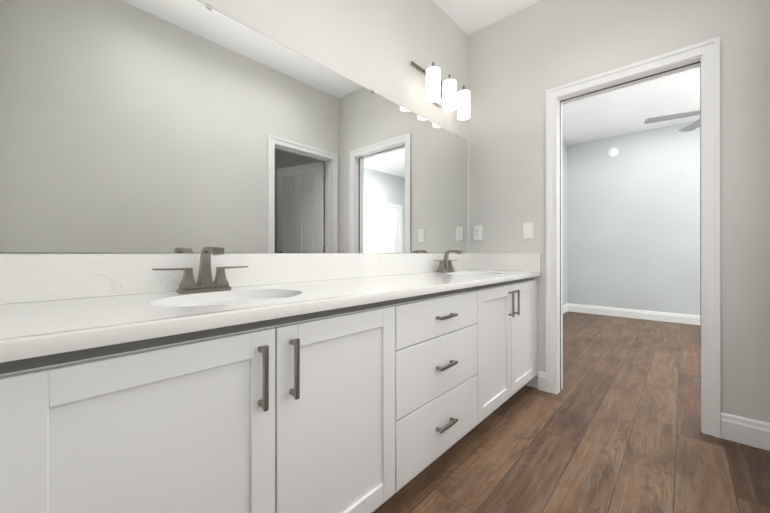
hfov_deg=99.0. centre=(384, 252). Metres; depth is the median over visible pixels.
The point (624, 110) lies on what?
ceiling
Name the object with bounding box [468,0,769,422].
wall
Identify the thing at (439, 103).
sconce
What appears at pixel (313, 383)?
bathroom vanity
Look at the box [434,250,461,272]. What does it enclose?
faucet
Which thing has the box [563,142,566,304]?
wall
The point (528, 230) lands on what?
switch plate
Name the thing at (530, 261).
backsplash
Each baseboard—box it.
[538,371,545,391]
[563,303,567,313]
[568,303,699,324]
[720,412,769,450]
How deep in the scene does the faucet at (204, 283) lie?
1.12 m
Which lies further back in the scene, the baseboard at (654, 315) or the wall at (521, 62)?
the baseboard at (654, 315)
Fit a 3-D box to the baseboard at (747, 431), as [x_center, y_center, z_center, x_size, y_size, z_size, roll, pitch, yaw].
[1.833,0.904,1.657,0.198,0.130,0.015,0,0,42]
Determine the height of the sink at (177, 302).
0.158 m
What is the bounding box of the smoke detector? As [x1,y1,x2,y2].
[608,148,618,156]
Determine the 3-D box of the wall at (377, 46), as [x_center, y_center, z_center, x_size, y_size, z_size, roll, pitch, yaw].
[-0.227,-0.411,1.794,0.120,2.760,2.823,0,0,42]
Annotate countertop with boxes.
[0,269,527,348]
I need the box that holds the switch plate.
[523,222,532,238]
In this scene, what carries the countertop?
on the bathroom vanity
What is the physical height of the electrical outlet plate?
0.118 m
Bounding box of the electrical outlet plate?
[474,225,481,239]
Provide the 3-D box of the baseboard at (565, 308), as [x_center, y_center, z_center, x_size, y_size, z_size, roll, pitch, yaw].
[1.863,0.908,4.173,0.015,0.130,3.512,0,0,42]
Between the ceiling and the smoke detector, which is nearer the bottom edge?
the smoke detector
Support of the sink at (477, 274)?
in the countertop
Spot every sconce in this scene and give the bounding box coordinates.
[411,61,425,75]
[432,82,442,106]
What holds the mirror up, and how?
attached to the wall at (377, 46)
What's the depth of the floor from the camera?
1.63 m
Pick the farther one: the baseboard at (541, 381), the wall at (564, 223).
the wall at (564, 223)
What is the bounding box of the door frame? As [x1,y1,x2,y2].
[546,36,720,437]
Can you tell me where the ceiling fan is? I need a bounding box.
[644,110,699,131]
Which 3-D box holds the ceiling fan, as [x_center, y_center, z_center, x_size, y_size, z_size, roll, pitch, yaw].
[3.466,-1.563,3.357,1.284,0.450,1.267,0,0,42]
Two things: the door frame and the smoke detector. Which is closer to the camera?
the door frame
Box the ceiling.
[433,0,699,145]
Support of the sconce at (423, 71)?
attached to the wall at (377, 46)
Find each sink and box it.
[160,289,299,312]
[476,273,483,276]
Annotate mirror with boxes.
[0,0,467,252]
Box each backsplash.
[0,253,467,304]
[468,253,539,272]
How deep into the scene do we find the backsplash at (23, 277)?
1.10 m
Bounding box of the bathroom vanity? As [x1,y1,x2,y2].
[0,273,541,512]
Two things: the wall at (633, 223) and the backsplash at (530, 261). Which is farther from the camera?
the wall at (633, 223)
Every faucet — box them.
[152,246,247,292]
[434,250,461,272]
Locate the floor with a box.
[373,311,769,512]
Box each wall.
[0,0,467,253]
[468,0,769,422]
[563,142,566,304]
[567,121,699,314]

